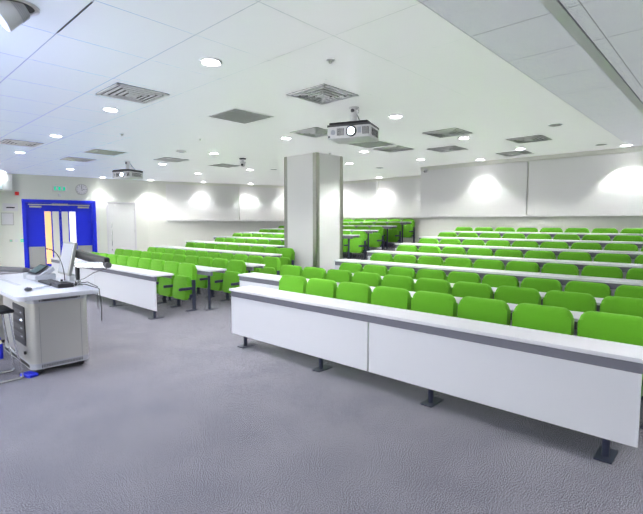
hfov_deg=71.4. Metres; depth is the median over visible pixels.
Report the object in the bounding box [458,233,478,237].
seat
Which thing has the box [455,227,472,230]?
seat
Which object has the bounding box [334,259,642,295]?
desk
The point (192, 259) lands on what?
seat
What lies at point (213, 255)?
seat
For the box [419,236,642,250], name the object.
desk
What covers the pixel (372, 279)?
seat
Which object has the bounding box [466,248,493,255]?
seat
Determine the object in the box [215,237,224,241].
seat
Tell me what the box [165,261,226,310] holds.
desk
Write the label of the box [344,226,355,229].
seat
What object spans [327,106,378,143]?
projector
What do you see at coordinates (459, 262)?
seat
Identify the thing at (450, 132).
ceiling vent
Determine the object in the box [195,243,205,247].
seat
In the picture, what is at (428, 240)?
seat
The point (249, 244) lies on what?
desk
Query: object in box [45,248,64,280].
gooseneck microphone
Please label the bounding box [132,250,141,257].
seat
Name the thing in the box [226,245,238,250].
seat
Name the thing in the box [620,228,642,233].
seat
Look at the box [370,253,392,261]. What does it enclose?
seat
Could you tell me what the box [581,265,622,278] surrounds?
seat
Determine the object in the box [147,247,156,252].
seat
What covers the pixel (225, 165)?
ceiling vent
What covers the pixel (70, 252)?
monitor
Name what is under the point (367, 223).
seat
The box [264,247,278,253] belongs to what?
seat
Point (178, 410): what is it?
floor
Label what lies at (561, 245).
seat
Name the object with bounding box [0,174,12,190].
wall speaker
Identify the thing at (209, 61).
recessed light
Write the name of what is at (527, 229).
seat
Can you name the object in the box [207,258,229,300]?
seat
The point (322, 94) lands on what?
ceiling vent
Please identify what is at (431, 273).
seat
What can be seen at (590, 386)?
desk
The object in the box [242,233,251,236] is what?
seat
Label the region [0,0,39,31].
ceiling spotlight
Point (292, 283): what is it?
seat
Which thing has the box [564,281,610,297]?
seat
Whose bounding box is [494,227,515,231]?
seat
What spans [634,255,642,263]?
seat
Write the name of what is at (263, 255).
desk
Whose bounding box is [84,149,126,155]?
ceiling vent
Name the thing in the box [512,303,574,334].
seat
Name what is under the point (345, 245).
seat
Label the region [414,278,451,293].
seat
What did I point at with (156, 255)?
seat
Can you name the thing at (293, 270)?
seat
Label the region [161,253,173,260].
seat
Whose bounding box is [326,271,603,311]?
desk
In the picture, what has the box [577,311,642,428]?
seat
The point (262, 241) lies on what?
seat
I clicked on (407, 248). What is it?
seat
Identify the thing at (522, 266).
seat
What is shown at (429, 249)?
seat
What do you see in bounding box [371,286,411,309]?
seat
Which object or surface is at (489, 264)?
seat
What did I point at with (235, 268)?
seat
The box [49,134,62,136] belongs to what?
recessed light
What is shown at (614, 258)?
seat
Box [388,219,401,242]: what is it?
seat
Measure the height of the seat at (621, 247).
0.846 m
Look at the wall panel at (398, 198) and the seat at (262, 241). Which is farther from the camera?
the wall panel at (398, 198)
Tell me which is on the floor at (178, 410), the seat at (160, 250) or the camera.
the seat at (160, 250)
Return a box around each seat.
[108,254,118,264]
[115,249,123,254]
[117,255,128,265]
[123,249,132,256]
[127,256,139,267]
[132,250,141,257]
[138,258,151,269]
[141,251,151,258]
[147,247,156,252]
[150,259,166,303]
[151,252,162,259]
[156,248,165,252]
[158,261,181,307]
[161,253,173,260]
[165,248,174,253]
[172,263,196,311]
[173,254,185,262]
[174,249,185,254]
[185,242,195,247]
[185,250,196,255]
[185,255,200,294]
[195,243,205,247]
[196,251,207,257]
[196,257,214,297]
[205,243,215,248]
[207,252,220,258]
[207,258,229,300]
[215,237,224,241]
[215,244,226,249]
[220,253,233,260]
[222,259,245,292]
[224,238,234,242]
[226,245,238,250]
[232,233,241,236]
[233,254,247,262]
[234,238,245,242]
[238,245,250,251]
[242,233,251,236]
[245,239,256,243]
[246,255,262,272]
[250,246,264,252]
[252,233,262,237]
[256,239,268,243]
[259,256,280,274]
[262,234,273,237]
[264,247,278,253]
[268,229,278,232]
[268,240,281,248]
[273,234,283,237]
[278,248,294,268]
[279,275,306,293]
[280,265,302,276]
[302,267,326,278]
[306,278,337,298]
[325,269,352,282]
[336,282,371,355]
[339,263,362,272]
[343,231,351,258]
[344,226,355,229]
[350,222,360,224]
[350,231,365,259]
[352,272,381,286]
[356,226,369,252]
[362,222,373,224]
[362,264,387,275]
[364,219,375,221]
[367,226,383,249]
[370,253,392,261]
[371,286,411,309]
[374,222,386,246]
[376,219,387,221]
[381,274,414,291]
[385,222,400,242]
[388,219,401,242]
[388,266,415,278]
[393,254,416,263]
[396,245,417,251]
[401,219,414,242]
[411,291,457,316]
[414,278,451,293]
[416,269,446,279]
[417,256,443,265]
[418,238,438,243]
[418,246,440,252]
[438,232,457,236]
[439,239,460,244]
[441,247,465,254]
[444,257,472,267]
[447,271,480,282]
[451,281,493,298]
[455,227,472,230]
[457,296,510,325]
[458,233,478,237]
[461,239,484,245]
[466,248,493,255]
[473,259,504,269]
[474,227,493,231]
[479,233,500,237]
[482,274,518,287]
[485,240,510,246]
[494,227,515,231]
[494,249,522,257]
[494,285,540,304]
[502,233,525,238]
[505,261,539,272]
[512,241,538,247]
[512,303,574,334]
[516,228,537,231]
[520,277,561,292]
[524,250,555,258]
[526,234,551,238]
[539,228,562,232]
[540,242,568,248]
[541,263,578,275]
[543,290,596,311]
[553,234,579,239]
[557,252,591,260]
[564,228,589,232]
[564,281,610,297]
[570,242,601,249]
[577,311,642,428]
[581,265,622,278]
[582,235,610,240]
[591,228,617,232]
[594,253,631,262]
[600,296,642,317]
[604,243,637,250]
[613,235,642,241]
[614,285,642,298]
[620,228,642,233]
[626,268,642,279]
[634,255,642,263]
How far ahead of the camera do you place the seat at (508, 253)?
8.37 m
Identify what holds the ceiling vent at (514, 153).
in the ceiling
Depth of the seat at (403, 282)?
6.35 m
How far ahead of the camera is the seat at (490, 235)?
10.70 m
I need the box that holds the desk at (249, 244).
[185,241,283,247]
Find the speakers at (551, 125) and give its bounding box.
[548,123,562,126]
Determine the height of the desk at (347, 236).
0.750 m
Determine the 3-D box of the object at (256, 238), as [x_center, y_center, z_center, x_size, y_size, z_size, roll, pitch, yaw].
[-1.935,-0.222,13.867,4.496,0.750,0.360,4,6,43]
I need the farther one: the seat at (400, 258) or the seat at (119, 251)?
the seat at (119, 251)
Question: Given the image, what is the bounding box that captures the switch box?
[52,279,101,320]
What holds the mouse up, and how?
on the lectern
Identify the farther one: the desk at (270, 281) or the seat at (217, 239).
the seat at (217, 239)
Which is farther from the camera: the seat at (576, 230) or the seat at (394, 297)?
the seat at (576, 230)
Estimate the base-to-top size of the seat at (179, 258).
0.846 m
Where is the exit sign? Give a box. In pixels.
[53,185,65,196]
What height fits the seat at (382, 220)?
0.846 m
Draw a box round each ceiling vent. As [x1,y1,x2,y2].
[0,139,43,147]
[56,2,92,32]
[60,157,95,161]
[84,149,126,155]
[96,82,169,104]
[153,157,187,162]
[207,108,273,123]
[207,163,239,167]
[286,84,358,104]
[290,127,327,137]
[348,140,394,147]
[373,145,413,152]
[422,127,472,137]
[427,145,467,152]
[496,150,533,156]
[506,135,551,143]
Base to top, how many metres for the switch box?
0.421 m
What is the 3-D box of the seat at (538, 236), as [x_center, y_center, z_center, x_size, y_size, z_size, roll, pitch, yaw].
[4.789,-0.086,9.897,0.565,0.846,0.392,4,6,43]
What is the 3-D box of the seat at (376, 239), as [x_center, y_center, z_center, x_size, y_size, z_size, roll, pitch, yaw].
[1.688,-0.547,14.201,0.565,0.846,0.392,4,6,43]
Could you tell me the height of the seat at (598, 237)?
0.846 m
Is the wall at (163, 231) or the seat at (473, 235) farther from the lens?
the wall at (163, 231)
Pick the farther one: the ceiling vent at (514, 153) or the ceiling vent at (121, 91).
the ceiling vent at (514, 153)
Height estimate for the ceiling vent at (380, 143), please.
0.011 m
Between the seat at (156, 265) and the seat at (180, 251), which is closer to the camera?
the seat at (156, 265)
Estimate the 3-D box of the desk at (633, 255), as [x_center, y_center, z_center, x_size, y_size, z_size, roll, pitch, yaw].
[4.184,0.223,8.167,6.546,0.750,0.360,4,6,43]
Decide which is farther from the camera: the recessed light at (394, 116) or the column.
the column
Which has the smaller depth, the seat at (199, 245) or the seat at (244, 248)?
the seat at (244, 248)
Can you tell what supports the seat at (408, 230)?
on the floor at (360, 256)
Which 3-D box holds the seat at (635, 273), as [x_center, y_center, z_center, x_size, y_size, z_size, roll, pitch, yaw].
[4.399,0.594,6.012,0.565,0.846,0.392,4,6,43]
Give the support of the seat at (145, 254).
on the floor at (178, 410)
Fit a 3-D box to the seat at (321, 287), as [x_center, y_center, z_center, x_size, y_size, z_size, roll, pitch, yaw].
[-0.069,0.727,5.906,0.565,0.846,0.392,4,6,43]
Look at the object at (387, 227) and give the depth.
14.32 m
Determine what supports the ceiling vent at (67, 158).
in the ceiling
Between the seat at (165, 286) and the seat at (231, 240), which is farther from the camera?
the seat at (231, 240)
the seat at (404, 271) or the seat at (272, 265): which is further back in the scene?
the seat at (272, 265)
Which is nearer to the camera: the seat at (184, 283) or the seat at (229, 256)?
the seat at (184, 283)
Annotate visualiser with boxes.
[0,266,28,278]
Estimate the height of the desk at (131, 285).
0.750 m
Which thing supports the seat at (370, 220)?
on the floor at (360, 256)
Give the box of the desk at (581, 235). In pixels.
[440,231,642,240]
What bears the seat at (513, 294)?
on the floor at (178, 410)
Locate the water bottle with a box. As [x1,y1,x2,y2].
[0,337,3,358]
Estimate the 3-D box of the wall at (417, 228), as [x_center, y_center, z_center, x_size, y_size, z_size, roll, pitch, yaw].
[1.373,-1.415,17.914,8.400,3.250,0.200,4,6,43]
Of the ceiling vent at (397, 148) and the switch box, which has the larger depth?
the ceiling vent at (397, 148)
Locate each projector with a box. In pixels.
[112,161,142,179]
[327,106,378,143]
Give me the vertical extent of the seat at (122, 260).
0.846 m
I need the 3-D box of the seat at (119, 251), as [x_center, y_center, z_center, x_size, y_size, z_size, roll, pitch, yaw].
[-5.844,0.196,12.711,0.565,0.846,0.392,4,6,43]
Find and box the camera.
[239,158,245,166]
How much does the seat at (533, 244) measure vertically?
0.846 m
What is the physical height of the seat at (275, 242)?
0.846 m
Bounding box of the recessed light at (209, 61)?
[199,57,221,66]
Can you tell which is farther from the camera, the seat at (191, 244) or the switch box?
the seat at (191, 244)
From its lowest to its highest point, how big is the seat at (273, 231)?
0.846 m
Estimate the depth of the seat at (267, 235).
14.69 m
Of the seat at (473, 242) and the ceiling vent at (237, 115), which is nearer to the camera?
the ceiling vent at (237, 115)
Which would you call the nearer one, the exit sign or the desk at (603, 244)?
the desk at (603, 244)
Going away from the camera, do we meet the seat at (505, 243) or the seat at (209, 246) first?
the seat at (505, 243)
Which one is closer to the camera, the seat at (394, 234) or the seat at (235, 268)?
the seat at (235, 268)
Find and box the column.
[284,152,342,270]
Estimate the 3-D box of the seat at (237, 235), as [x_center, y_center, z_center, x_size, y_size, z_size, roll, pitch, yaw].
[-3.053,-0.420,15.785,0.565,0.846,0.392,4,6,43]
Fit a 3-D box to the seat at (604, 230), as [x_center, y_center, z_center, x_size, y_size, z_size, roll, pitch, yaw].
[6.277,-0.213,9.927,0.565,0.846,0.392,4,6,43]
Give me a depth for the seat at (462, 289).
5.61 m
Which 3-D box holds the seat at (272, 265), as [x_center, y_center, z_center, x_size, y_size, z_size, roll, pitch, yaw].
[-1.185,0.424,9.797,0.565,0.846,0.392,4,6,43]
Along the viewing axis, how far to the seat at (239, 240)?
14.02 m
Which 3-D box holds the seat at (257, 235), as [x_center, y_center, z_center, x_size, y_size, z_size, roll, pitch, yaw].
[-2.242,-0.361,15.029,0.565,0.846,0.392,4,6,43]
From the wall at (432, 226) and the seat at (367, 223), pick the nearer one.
the wall at (432, 226)
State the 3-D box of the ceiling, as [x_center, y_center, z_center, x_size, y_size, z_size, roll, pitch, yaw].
[-2.890,-2.473,10.021,22.200,0.112,17.400,4,6,43]
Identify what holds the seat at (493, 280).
on the floor at (178, 410)
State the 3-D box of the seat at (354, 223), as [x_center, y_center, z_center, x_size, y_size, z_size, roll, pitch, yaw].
[1.155,-0.822,16.113,0.565,0.846,0.392,4,6,43]
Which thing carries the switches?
attached to the wall at (101, 192)
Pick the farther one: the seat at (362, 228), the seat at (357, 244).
the seat at (362, 228)
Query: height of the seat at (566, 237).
0.846 m
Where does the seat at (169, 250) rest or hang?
on the floor at (178, 410)
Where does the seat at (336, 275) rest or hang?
on the floor at (178, 410)
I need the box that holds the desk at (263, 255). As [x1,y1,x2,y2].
[155,246,281,257]
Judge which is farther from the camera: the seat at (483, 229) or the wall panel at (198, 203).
the wall panel at (198, 203)
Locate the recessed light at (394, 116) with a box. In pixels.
[388,114,402,118]
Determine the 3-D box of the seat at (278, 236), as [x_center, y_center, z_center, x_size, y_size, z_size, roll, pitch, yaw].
[-1.431,-0.302,14.274,0.565,0.846,0.392,4,6,43]
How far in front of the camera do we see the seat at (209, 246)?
13.30 m
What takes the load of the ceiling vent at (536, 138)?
in the ceiling
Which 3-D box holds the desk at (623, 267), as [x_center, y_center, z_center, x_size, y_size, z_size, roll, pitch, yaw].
[3.471,0.407,7.415,6.546,0.750,0.360,4,6,43]
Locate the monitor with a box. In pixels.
[58,241,111,286]
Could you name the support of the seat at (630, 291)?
on the floor at (178, 410)
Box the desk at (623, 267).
[367,250,642,278]
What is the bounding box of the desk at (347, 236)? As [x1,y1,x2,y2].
[238,232,359,258]
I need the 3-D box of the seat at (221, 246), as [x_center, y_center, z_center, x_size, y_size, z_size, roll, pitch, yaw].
[-2.974,0.058,12.880,0.565,0.846,0.392,4,6,43]
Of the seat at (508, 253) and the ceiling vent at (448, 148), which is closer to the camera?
the seat at (508, 253)
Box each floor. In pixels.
[0,268,642,513]
[343,242,409,259]
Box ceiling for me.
[0,0,642,185]
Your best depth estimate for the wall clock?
16.34 m
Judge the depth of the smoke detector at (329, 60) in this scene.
4.52 m
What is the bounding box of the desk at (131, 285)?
[50,257,173,319]
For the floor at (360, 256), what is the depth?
14.13 m
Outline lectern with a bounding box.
[0,273,99,377]
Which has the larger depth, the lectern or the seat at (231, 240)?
the seat at (231, 240)
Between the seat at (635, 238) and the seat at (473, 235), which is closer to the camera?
the seat at (635, 238)
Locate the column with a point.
(313, 209)
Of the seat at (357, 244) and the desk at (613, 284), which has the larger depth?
the seat at (357, 244)
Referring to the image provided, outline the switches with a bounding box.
[1,192,23,241]
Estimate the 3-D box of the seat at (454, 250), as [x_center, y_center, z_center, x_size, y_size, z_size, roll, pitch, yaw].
[2.635,0.229,9.071,0.565,0.846,0.392,4,6,43]
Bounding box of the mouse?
[24,286,48,290]
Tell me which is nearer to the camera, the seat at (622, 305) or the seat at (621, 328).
the seat at (621, 328)
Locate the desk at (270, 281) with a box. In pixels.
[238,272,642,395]
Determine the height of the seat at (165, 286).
0.846 m
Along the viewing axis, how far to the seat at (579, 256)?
7.61 m
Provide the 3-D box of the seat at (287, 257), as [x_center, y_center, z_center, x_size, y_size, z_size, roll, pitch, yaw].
[-0.946,0.205,10.991,0.565,0.846,0.392,4,6,43]
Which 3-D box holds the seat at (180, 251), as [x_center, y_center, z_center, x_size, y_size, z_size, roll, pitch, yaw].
[-4.024,0.217,12.441,0.565,0.846,0.392,4,6,43]
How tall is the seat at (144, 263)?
0.846 m
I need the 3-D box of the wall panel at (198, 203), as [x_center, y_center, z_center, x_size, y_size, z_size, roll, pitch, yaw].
[-3.869,-2.276,19.180,5.320,1.490,0.084,-2,5,-25]
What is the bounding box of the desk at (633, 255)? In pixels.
[395,243,642,263]
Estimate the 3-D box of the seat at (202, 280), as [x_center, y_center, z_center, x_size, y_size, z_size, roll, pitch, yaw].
[-2.600,0.432,9.689,0.565,0.846,0.392,4,6,43]
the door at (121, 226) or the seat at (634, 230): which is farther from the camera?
the door at (121, 226)
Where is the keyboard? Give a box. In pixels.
[38,279,58,285]
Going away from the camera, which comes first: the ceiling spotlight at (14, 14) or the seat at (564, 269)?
the ceiling spotlight at (14, 14)
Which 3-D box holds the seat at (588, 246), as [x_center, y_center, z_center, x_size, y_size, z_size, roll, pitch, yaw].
[4.927,0.160,8.353,0.565,0.846,0.392,4,6,43]
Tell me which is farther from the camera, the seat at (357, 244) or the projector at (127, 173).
the seat at (357, 244)
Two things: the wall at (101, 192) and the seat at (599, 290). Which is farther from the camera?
the wall at (101, 192)
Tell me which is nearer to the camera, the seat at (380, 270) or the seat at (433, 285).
the seat at (433, 285)
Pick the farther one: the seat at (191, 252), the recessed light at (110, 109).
the seat at (191, 252)
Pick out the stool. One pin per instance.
(4, 309)
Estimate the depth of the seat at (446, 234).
11.45 m
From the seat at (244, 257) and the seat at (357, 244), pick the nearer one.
the seat at (244, 257)
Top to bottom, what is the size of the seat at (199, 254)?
0.846 m
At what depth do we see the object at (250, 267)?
9.03 m
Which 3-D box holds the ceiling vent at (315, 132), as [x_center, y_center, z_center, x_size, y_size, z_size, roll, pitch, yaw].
[-0.109,-2.257,8.057,0.704,0.036,0.700,4,6,43]
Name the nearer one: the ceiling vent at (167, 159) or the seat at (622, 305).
the seat at (622, 305)
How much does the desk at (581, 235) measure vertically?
0.750 m
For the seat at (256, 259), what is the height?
0.846 m
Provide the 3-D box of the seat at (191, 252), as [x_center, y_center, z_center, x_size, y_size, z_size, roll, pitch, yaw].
[-3.618,0.247,12.063,0.565,0.846,0.392,4,6,43]
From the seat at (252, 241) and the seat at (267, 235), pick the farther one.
the seat at (267, 235)
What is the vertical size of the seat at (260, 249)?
0.846 m
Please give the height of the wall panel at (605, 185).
1.385 m
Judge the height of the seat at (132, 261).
0.846 m
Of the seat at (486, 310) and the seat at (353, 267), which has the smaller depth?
the seat at (486, 310)
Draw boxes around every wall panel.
[166,184,283,220]
[343,178,420,217]
[419,151,642,217]
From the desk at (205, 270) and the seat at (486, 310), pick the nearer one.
the seat at (486, 310)
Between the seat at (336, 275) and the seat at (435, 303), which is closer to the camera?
the seat at (435, 303)
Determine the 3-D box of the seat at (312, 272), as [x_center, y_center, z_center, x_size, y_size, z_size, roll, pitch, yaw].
[-0.196,0.607,7.450,0.565,0.846,0.392,4,6,43]
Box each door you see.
[21,199,96,267]
[106,202,136,253]
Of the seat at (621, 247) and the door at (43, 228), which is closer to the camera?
the seat at (621, 247)
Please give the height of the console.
0.178 m
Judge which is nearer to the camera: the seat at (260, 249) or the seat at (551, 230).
the seat at (551, 230)
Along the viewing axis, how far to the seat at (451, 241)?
10.28 m
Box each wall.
[0,173,148,267]
[147,181,283,246]
[343,175,420,242]
[420,146,642,236]
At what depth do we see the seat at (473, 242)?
9.91 m
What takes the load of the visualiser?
on the lectern
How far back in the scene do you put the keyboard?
5.18 m
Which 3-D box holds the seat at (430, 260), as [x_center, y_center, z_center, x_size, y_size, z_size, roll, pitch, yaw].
[1.966,0.417,8.279,0.565,0.846,0.392,4,6,43]
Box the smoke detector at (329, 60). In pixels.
[326,58,334,63]
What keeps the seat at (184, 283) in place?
on the floor at (178, 410)
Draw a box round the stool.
[0,305,23,383]
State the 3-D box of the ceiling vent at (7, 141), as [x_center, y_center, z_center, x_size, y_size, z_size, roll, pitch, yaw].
[-6.147,-2.342,9.151,0.760,0.036,0.661,4,6,43]
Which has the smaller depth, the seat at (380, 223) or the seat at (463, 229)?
the seat at (463, 229)
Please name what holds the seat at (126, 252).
on the floor at (178, 410)
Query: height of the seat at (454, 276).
0.846 m
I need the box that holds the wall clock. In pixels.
[75,184,87,194]
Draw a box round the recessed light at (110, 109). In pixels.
[102,107,118,111]
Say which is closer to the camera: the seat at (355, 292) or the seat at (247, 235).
the seat at (355, 292)
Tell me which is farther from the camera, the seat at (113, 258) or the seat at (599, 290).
the seat at (113, 258)
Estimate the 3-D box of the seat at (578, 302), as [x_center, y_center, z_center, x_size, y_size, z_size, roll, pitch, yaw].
[2.643,0.813,4.806,0.565,0.846,0.392,4,6,43]
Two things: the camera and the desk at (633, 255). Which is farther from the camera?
the camera
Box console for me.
[26,264,55,280]
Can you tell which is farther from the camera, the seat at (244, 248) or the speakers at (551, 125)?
the seat at (244, 248)
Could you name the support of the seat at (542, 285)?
on the floor at (178, 410)
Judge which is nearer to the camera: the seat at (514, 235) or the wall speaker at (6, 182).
the seat at (514, 235)

